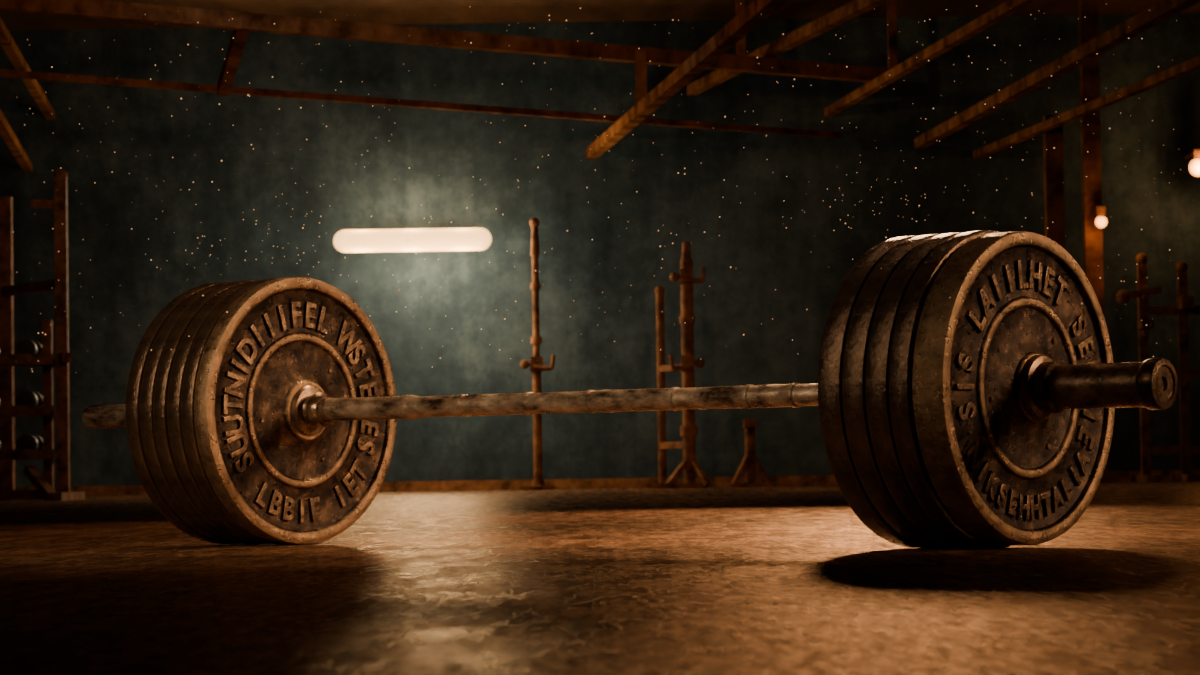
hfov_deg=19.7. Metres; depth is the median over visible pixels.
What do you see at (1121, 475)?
baseboard
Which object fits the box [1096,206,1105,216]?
socket
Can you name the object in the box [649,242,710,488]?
stand
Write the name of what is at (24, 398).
dumbbell
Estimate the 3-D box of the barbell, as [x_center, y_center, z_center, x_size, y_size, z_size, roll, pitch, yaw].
[-0.068,0.102,5.428,2.208,0.451,0.451,-3,-3,40]
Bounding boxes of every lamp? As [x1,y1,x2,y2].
[334,228,490,251]
[1095,206,1106,227]
[1185,150,1199,176]
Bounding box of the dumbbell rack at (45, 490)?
[0,169,84,500]
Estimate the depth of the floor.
3.37 m
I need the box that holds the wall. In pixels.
[0,13,1199,486]
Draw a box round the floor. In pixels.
[0,480,1199,674]
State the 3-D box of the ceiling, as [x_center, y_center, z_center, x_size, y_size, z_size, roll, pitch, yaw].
[0.265,-2.449,8.849,10.200,0.100,24.900,-1,-2,0]
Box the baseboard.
[15,470,1199,495]
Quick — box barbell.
[82,230,1177,547]
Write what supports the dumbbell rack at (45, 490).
on the floor
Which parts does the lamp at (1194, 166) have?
bulb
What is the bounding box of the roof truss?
[0,0,1199,481]
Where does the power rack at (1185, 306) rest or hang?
on the floor
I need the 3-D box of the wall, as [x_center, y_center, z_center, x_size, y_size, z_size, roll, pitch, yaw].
[0.293,-0.507,21.134,9.800,2.850,0.200,-1,-2,0]
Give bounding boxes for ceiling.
[0,0,1199,29]
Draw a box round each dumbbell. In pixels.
[15,339,42,353]
[16,391,42,405]
[16,434,42,448]
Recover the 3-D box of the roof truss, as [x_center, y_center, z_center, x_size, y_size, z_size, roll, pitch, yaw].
[-0.443,-0.785,13.534,8.510,2.850,14.995,-1,-2,0]
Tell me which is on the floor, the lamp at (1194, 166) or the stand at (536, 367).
the stand at (536, 367)
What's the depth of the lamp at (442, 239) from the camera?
20.70 m
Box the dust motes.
[13,3,1180,371]
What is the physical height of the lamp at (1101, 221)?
0.125 m
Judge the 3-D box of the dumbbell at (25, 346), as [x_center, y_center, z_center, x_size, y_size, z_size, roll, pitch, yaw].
[-2.899,0.064,17.532,0.104,0.104,0.250,-1,-2,0]
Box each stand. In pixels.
[520,218,555,489]
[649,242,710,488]
[730,419,771,487]
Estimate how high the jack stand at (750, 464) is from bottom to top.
0.395 m
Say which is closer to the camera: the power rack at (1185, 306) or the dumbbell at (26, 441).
the dumbbell at (26, 441)
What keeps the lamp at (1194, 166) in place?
attached to the wall
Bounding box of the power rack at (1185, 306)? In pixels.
[1116,253,1199,481]

